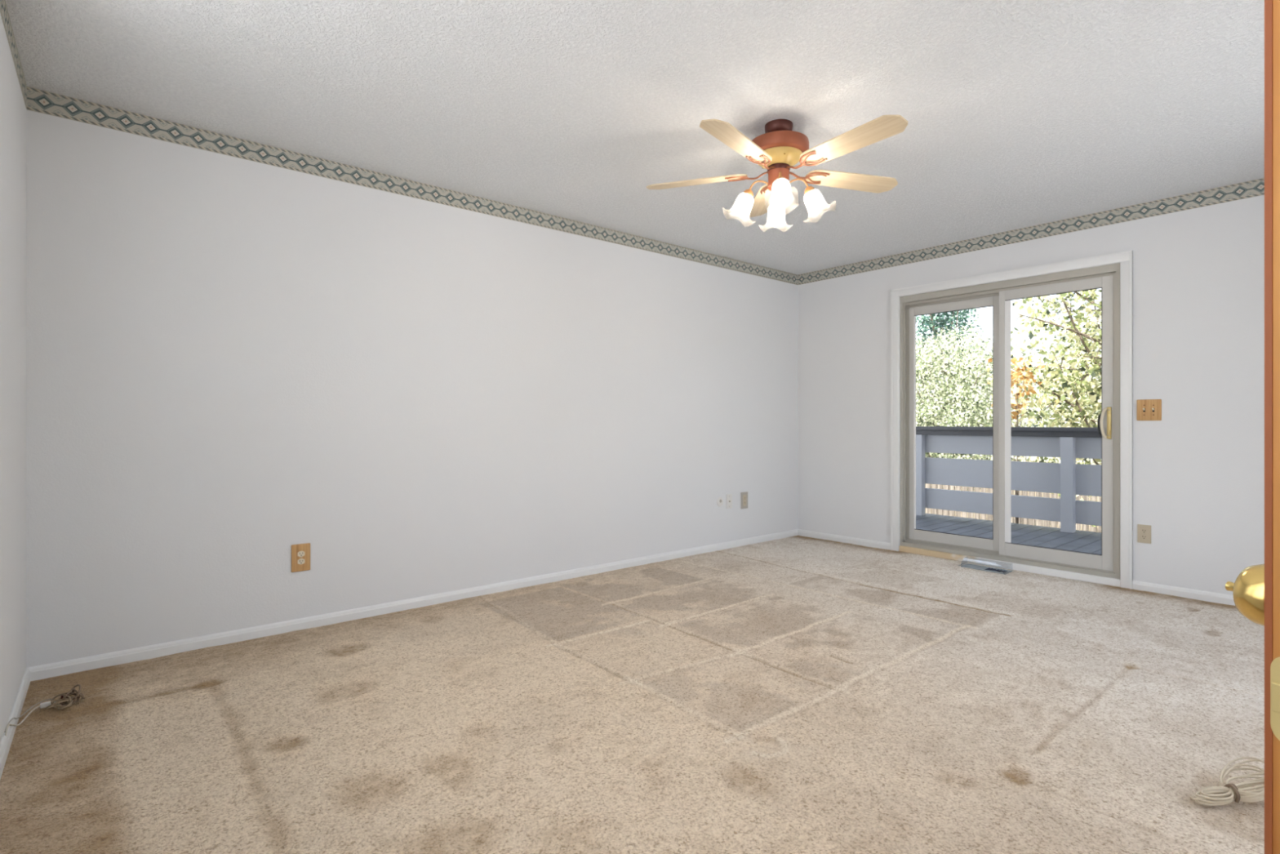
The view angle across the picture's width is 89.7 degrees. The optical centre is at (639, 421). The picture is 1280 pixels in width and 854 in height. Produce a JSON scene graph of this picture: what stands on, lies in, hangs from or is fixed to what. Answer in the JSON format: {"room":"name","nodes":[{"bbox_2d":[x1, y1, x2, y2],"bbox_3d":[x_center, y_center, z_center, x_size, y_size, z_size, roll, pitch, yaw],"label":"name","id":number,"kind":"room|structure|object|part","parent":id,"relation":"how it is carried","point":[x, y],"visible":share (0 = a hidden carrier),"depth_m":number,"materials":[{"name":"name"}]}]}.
{"room":"empty bedroom","nodes":[
{"label":"empty bedroom","id":0,"kind":"room"},
{"bbox_2d":[0,13,26,743],"bbox_3d":[-1.253,-0.154,1.009,0.184,2.740,4.122,0,0,-40],"label":"wall","id":1,"kind":"structure","parent":0,"point":[12,105],"depth_m":2.27,"materials":[{"name":"white paint"}]},
{"bbox_2d":[0,0,26,109],"bbox_3d":[-1.239,-1.325,1.086,0.001,0.096,4.020,0,0,-39],"label":"trim","id":2,"kind":"structure","parent":1,"relation":"attached to","point":[3,9],"depth_m":2.27,"materials":[{"name":"paper"}]},
{"bbox_2d":[0,667,30,778],"bbox_3d":[-1.234,1.043,1.090,0.013,0.066,4.020,0,0,-39],"label":"baseboard","id":3,"kind":"structure","parent":1,"relation":"attached to","point":[6,742],"depth_m":2.22,"materials":[{"name":"white paint"}]},
{"bbox_2d":[26,87,797,667],"bbox_3d":[-0.606,-0.154,4.360,5.670,2.740,0.150,0,0,-40],"label":"wall","id":4,"kind":"structure","parent":0,"point":[233,363],"depth_m":3.39,"materials":[{"name":"white paint"}]},
{"bbox_2d":[291,542,310,572],"bbox_3d":[-1.736,0.698,3.293,0.089,0.140,0.012,0,0,-40],"label":"wall outlet","id":5,"kind":"object","parent":4,"relation":"attached to","point":[300,553],"visible":1,"depth_m":3.29,"materials":[{"name":"brown wood"}]},
{"bbox_2d":[297,558,304,564],"bbox_3d":[-1.733,0.717,3.290,0.033,0.029,0.003,0,0,-40],"label":"receptacle","id":6,"kind":"object","parent":5,"relation":"attached to","point":[300,561],"depth_m":3.29,"materials":[{"name":"white plastic"}]},
{"bbox_2d":[297,551,304,556],"bbox_3d":[-1.733,0.678,3.290,0.033,0.029,0.003,0,0,-40],"label":"receptacle","id":7,"kind":"object","parent":5,"relation":"attached to","point":[300,553],"depth_m":3.29,"materials":[{"name":"white plastic"}]},
{"bbox_2d":[26,86,797,284],"bbox_3d":[-0.517,-1.325,4.336,5.246,0.096,0.001,0,0,-40],"label":"trim","id":8,"kind":"structure","parent":4,"relation":"attached to","point":[38,100],"depth_m":3.42,"materials":[{"name":"paper"}]},
{"bbox_2d":[26,528,798,680],"bbox_3d":[-0.513,1.043,4.332,5.246,0.066,0.013,0,0,-40],"label":"baseboard","id":9,"kind":"structure","parent":4,"relation":"attached to","point":[78,664],"depth_m":3.42,"materials":[{"name":"white paint"}]},
{"bbox_2d":[716,497,723,506],"bbox_3d":[0.666,0.668,5.334,0.080,0.080,0.012,0,0,-40],"label":"cable grommet","id":10,"kind":"object","parent":4,"relation":"attached to","point":[720,500],"visible":1,"depth_m":5.33,"materials":[{"name":"white plastic"}]},
{"bbox_2d":[726,493,732,508],"bbox_3d":[0.753,0.673,5.405,0.070,0.122,0.016,0,0,-40],"label":"cable plate","id":11,"kind":"object","parent":4,"relation":"attached to","point":[729,496],"visible":1,"depth_m":5.41,"materials":[{"name":"white plastic"}]},
{"bbox_2d":[740,491,747,508],"bbox_3d":[0.899,0.680,5.532,0.090,0.142,0.013,0,0,-40],"label":"wall outlet","id":12,"kind":"object","parent":4,"relation":"attached to","point":[744,495],"visible":1,"depth_m":5.52,"materials":[{"name":"grey plastic"}]},
{"bbox_2d":[4,0,1264,275],"bbox_3d":[1.087,-1.449,2.177,5.917,0.150,5.670,0,0,-40],"label":"ceiling","id":13,"kind":"structure","parent":0,"point":[1019,113],"depth_m":2.67,"materials":[{"name":"white paint"}]},
{"bbox_2d":[646,115,907,231],"bbox_3d":[0.657,-1.145,2.950,1.228,0.459,1.203,0,0,-40],"label":"ceiling fan","id":14,"kind":"object","parent":13,"relation":"hanging from","point":[777,150],"visible":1,"depth_m":2.90,"materials":[{"name":"beige wood"}]},
{"bbox_3d":[0.273,-1.158,3.115,0.495,0.006,0.132,0,11,19],"label":"fan blade","id":15,"kind":"part","parent":14,"relation":"part of","materials":[{"name":"beige wood"}]},
{"bbox_3d":[0.409,-1.158,2.675,0.132,0.006,0.495,14,8,36],"label":"fan blade","id":16,"kind":"part","parent":14,"relation":"part of","materials":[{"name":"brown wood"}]},
{"bbox_3d":[0.460,-0.993,3.015,0.142,0.145,0.140,0,0,-43],"label":"lamp shade","id":17,"kind":"part","parent":14,"relation":"part of","materials":[{"name":"white glass"}]},
{"bbox_2d":[743,189,753,196],"bbox_3d":[0.508,-1.066,3.008,0.050,0.034,0.050,24,3,7],"label":"socket","id":18,"kind":"object","parent":14,"relation":"attached to","point":[748,193],"depth_m":2.99,"materials":[{"name":"brown"}]},
{"bbox_3d":[0.557,-1.098,3.001,0.101,0.053,0.008,0,0,8],"label":"light arm","id":19,"kind":"part","parent":14,"relation":"part of","materials":[{"name":"brown"}]},
{"bbox_3d":[0.650,-1.158,3.381,0.132,0.006,0.495,-11,0,1],"label":"fan blade","id":20,"kind":"part","parent":14,"relation":"part of","materials":[{"name":"beige wood"}]},
{"bbox_3d":[0.671,-0.992,3.173,0.141,0.147,0.141,0,0,-24],"label":"lamp shade","id":21,"kind":"part","parent":14,"relation":"part of","materials":[{"name":"white glass"}]},
{"bbox_3d":[0.644,-1.206,2.989,0.216,0.052,0.216,0,0,-40],"label":"lamp shade","id":22,"kind":"part","parent":14,"relation":"part of","materials":[{"name":"metal"}]},
{"bbox_3d":[0.619,-0.990,2.806,0.142,0.150,0.142,0,0,18],"label":"lamp shade","id":23,"kind":"part","parent":14,"relation":"part of","materials":[{"name":"white glass"}]},
{"bbox_3d":[0.731,-1.098,2.976,0.101,0.053,0.008,0,0,8],"label":"light arm","id":24,"kind":"part","parent":14,"relation":"part of","materials":[{"name":"brown"}]},
{"bbox_2d":[804,186,814,194],"bbox_3d":[0.780,-1.066,2.969,0.050,0.034,0.050,-24,-3,7],"label":"socket","id":25,"kind":"object","parent":14,"relation":"attached to","point":[809,189],"depth_m":2.95,"materials":[{"name":"brown"}]},
{"bbox_3d":[0.827,-0.991,2.962,0.142,0.150,0.142,0,0,-4],"label":"lamp shade","id":26,"kind":"part","parent":14,"relation":"part of","materials":[{"name":"white glass"}]},
{"bbox_3d":[1.019,-1.158,3.105,0.495,0.006,0.132,0,-11,-17],"label":"fan blade","id":27,"kind":"part","parent":14,"relation":"part of","materials":[{"name":"beige wood"}]},
{"bbox_3d":[0.871,-1.158,2.668,0.132,0.006,0.495,13,-8,-34],"label":"fan blade","id":28,"kind":"part","parent":14,"relation":"part of","materials":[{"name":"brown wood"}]},
{"bbox_2d":[797,177,1264,595],"bbox_3d":[3.426,-0.154,3.870,0.160,2.740,5.820,0,0,-40],"label":"wall","id":29,"kind":"structure","parent":0,"point":[1198,273],"depth_m":3.98,"materials":[{"name":"white paint"}]},
{"bbox_2d":[798,528,890,550],"bbox_3d":[1.777,1.043,5.677,0.013,0.066,0.930,0,0,-40],"label":"baseboard","id":30,"kind":"structure","parent":29,"relation":"attached to","point":[868,543],"depth_m":5.64,"materials":[{"name":"white paint"}]},
{"bbox_2d":[915,513,1101,554],"bbox_3d":[3.601,1.240,5.725,2.498,0.251,7.261,0,0,-40],"label":"deck","id":31,"kind":"object","parent":29,"relation":"attached to","point":[1085,541],"visible":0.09,"depth_m":6.41,"materials":[{"name":"grey paint"}]},
{"bbox_2d":[915,426,1101,533],"bbox_3d":[4.454,0.588,6.410,0.190,1.055,7.000,0,0,-40],"label":"balcony railing","id":32,"kind":"object","parent":31,"relation":"on","point":[1067,477],"visible":0.39,"depth_m":6.85,"materials":[{"name":"grey paint"}]},
{"bbox_3d":[3.326,0.638,7.669,0.092,0.955,0.110,0,0,-40],"label":"post","id":33,"kind":"part","parent":32,"relation":"part of","materials":[{"name":"grey paint"}]},
{"bbox_3d":[4.454,0.081,6.410,0.190,0.040,7.000,0,0,-40],"label":"cap rail","id":34,"kind":"part","parent":32,"relation":"part of","materials":[{"name":"grey paint"}]},
{"bbox_3d":[4.431,0.131,6.391,0.040,0.060,7.000,0,0,-40],"label":"sub rail","id":35,"kind":"part","parent":32,"relation":"part of","materials":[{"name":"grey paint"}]},
{"bbox_3d":[4.323,0.638,6.496,0.092,0.955,0.110,0,0,-40],"label":"post","id":36,"kind":"part","parent":32,"relation":"part of","materials":[{"name":"grey paint"}]},
{"bbox_2d":[899,262,1119,578],"bbox_3d":[2.651,0.009,4.740,0.124,2.054,1.492,0,0,-40],"label":"door","id":37,"kind":"structure","parent":29,"relation":"in","point":[999,295],"depth_m":4.70,"materials":[{"name":"beige metal"}]},
{"bbox_3d":[2.453,0.016,5.034,0.030,1.900,0.705,0,0,-40],"label":"fixed panel","id":38,"kind":"part","parent":37,"relation":"part of","materials":[{"name":"clear glass"}]},
{"bbox_3d":[2.875,0.016,4.473,0.030,1.940,0.697,0,0,-40],"label":"sliding panel","id":39,"kind":"part","parent":37,"relation":"part of","materials":[{"name":"clear glass"}]},
{"bbox_3d":[3.072,0.023,4.283,0.017,0.187,0.050,0,0,-18],"label":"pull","id":40,"kind":"part","parent":37,"relation":"part of","materials":[{"name":"black"}]},
{"bbox_3d":[3.071,0.011,4.210,0.014,0.210,0.024,0,0,-40],"label":"handle","id":41,"kind":"part","parent":37,"relation":"part of","materials":[{"name":"gold metal"}]},
{"bbox_2d":[899,545,1119,586],"bbox_3d":[2.619,1.042,4.712,0.040,0.048,1.490,0,0,-40],"label":"trim","id":42,"kind":"structure","parent":29,"relation":"attached to","point":[1018,566],"depth_m":4.60,"materials":[{"name":"paint"}]},
{"bbox_2d":[890,250,1133,589],"bbox_3d":[2.602,-0.009,4.702,0.021,2.150,1.622,0,0,-40],"label":"trim","id":43,"kind":"structure","parent":29,"relation":"attached to","point":[1125,259],"depth_m":4.17,"materials":[{"name":"white paint"}]},
{"bbox_2d":[797,177,1264,284],"bbox_3d":[2.782,-1.325,4.503,0.001,0.096,4.020,0,0,-40],"label":"trim","id":44,"kind":"structure","parent":29,"relation":"attached to","point":[1255,188],"depth_m":4.40,"materials":[{"name":"paper"}]},
{"bbox_2d":[1137,524,1151,543],"bbox_3d":[3.169,0.708,4.042,0.009,0.114,0.070,0,0,-40],"label":"wall outlet","id":45,"kind":"object","parent":29,"relation":"attached to","point":[1144,531],"visible":1,"depth_m":4.04,"materials":[{"name":"beige plastic"}]},
{"bbox_2d":[1140,534,1147,539],"bbox_3d":[3.167,0.727,4.040,0.003,0.029,0.033,0,0,-40],"label":"receptacle","id":46,"kind":"object","parent":45,"relation":"attached to","point":[1142,536],"depth_m":4.04,"materials":[{"name":"beige plastic"}]},
{"bbox_2d":[1140,528,1147,533],"bbox_3d":[3.167,0.688,4.040,0.003,0.029,0.033,0,0,-40],"label":"receptacle","id":47,"kind":"object","parent":45,"relation":"attached to","point":[1142,530],"depth_m":4.04,"materials":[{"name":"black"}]},
{"bbox_2d":[1136,399,1161,420],"bbox_3d":[3.178,-0.070,4.018,0.027,0.132,0.124,0,0,-40],"label":"light switch","id":48,"kind":"object","parent":29,"relation":"attached to","point":[1146,409],"visible":1,"depth_m":4.02,"materials":[{"name":"brown wood"}]},
{"bbox_2d":[1132,580,1235,605],"bbox_3d":[3.604,1.043,3.527,0.013,0.066,1.467,0,0,-40],"label":"baseboard","id":49,"kind":"structure","parent":29,"relation":"attached to","point":[1202,595],"depth_m":3.89,"materials":[{"name":"white paint"}]},
{"bbox_3d":[1.087,1.151,2.177,5.917,0.130,5.669,0,0,-40],"label":"floor","id":50,"kind":"structure","parent":0,"visible":0},
{"bbox_2d":[0,535,1264,853],"bbox_3d":[0.776,1.072,2.765,5.310,0.018,4.069,0,0,-40],"label":"floor","id":51,"kind":"structure","parent":50,"relation":"on","point":[796,694],"depth_m":2.26,"materials":[{"name":"beige carpet"}]},
{"bbox_2d":[4,684,84,736],"bbox_3d":[-2.146,1.021,2.256,0.148,0.074,0.424,0,0,-11],"label":"coiled cable","id":52,"kind":"object","parent":51,"relation":"on","point":[66,700],"visible":1,"depth_m":2.38,"materials":[{"name":"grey plastic"}]},
{"bbox_2d":[960,563,1012,573],"bbox_3d":[2.490,1.064,4.629,0.120,0.012,0.300,0,0,-40],"label":"floor vent","id":53,"kind":"object","parent":51,"relation":"in","point":[968,566],"visible":1,"depth_m":4.62,"materials":[{"name":"grey metal"}]},
{"bbox_2d":[984,567,1008,572],"bbox_3d":[2.533,1.062,4.578,0.096,0.005,0.126,0,0,-40],"label":"grille","id":54,"kind":"object","parent":53,"relation":"attached to","point":[988,569],"depth_m":4.58,"materials":[{"name":"grey metal"}]},
{"bbox_2d":[1191,756,1264,805],"bbox_3d":[1.681,1.017,1.812,0.325,0.079,0.127,0,0,-16],"label":"cord","id":55,"kind":"object","parent":51,"relation":"on","point":[1223,794],"visible":0.85,"depth_m":1.79,"materials":[{"name":"beige plastic"}]},
{"label":"outside","id":56,"kind":"structure","parent":0,"visible":0},
{"bbox_2d":[960,460,1100,532],"bbox_3d":[21.664,3.366,24.973,54.640,0.200,70.000,0,0,-40],"label":"ground","id":57,"kind":"structure","parent":56,"point":[1027,460],"depth_m":26.67,"materials":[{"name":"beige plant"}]},
{"bbox_2d":[915,308,987,458],"bbox_3d":[8.840,-0.483,18.811,3.594,7.523,3.467,0,0,13],"label":"evergreen tree","id":58,"kind":"object","parent":57,"relation":"on","point":[933,326],"visible":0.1,"depth_m":18.44,"materials":[{"name":"green plant"}]},
{"bbox_2d":[915,320,1045,515],"bbox_3d":[7.310,0.478,15.034,2.691,5.598,4.063,0,0,-40],"label":"tree","id":59,"kind":"object","parent":57,"relation":"on","point":[949,407],"visible":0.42,"depth_m":14.59,"materials":[{"name":"green plant"}]},
{"bbox_2d":[924,483,1101,532],"bbox_3d":[7.037,2.201,11.230,0.070,2.090,20.000,0,0,-40],"label":"picket fence","id":60,"kind":"object","parent":57,"relation":"on","point":[927,510],"visible":0.02,"depth_m":11.58,"materials":[{"name":"white wood"}]},
{"bbox_2d":[987,335,1059,524],"bbox_3d":[4.414,1.129,7.567,0.705,4.277,0.794,0,0,-40],"label":"shrub","id":61,"kind":"object","parent":57,"relation":"on","point":[1015,375],"visible":0.56,"depth_m":7.49,"materials":[{"name":"orange plant"}]},
{"bbox_2d":[973,288,1101,526],"bbox_3d":[7.008,-0.078,7.690,3.170,6.699,5.155,0,0,-34],"label":"broadleaf tree","id":62,"kind":"object","parent":57,"relation":"on","point":[1066,377],"visible":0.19,"depth_m":8.49,"materials":[{"name":"green plant"}]},
{"bbox_2d":[1023,299,1101,495],"bbox_3d":[12.326,0.013,15.616,3.107,6.535,5.974,0,0,-40],"label":"broadleaf tree","id":63,"kind":"object","parent":57,"relation":"on","point":[1077,301],"visible":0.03,"depth_m":16.65,"materials":[{"name":"green plant"}]},
{"bbox_3d":[2.043,-0.154,1.159,5.462,2.740,0.120,0,0,-40],"label":"wall","id":64,"kind":"structure","parent":0,"visible":0},
{"bbox_2d":[1225,0,1279,853],"bbox_3d":[0.836,0.040,0.526,0.775,2.028,0.176,0,0,-10],"label":"door","id":65,"kind":"structure","parent":64,"relation":"in","point":[1255,590],"depth_m":0.46,"materials":[{"name":"brown wood"}]},
{"bbox_3d":[0.515,0.142,0.511,0.062,0.062,0.063,0,0,-10],"label":"knob","id":66,"kind":"part","parent":65,"relation":"part of","materials":[{"name":"gold metal"}]},
{"bbox_3d":[0.458,0.198,0.453,0.002,0.063,0.023,0,0,-10],"label":"latch plate","id":67,"kind":"part","parent":65,"relation":"part of","materials":[{"name":"gold metal"}]}
]}

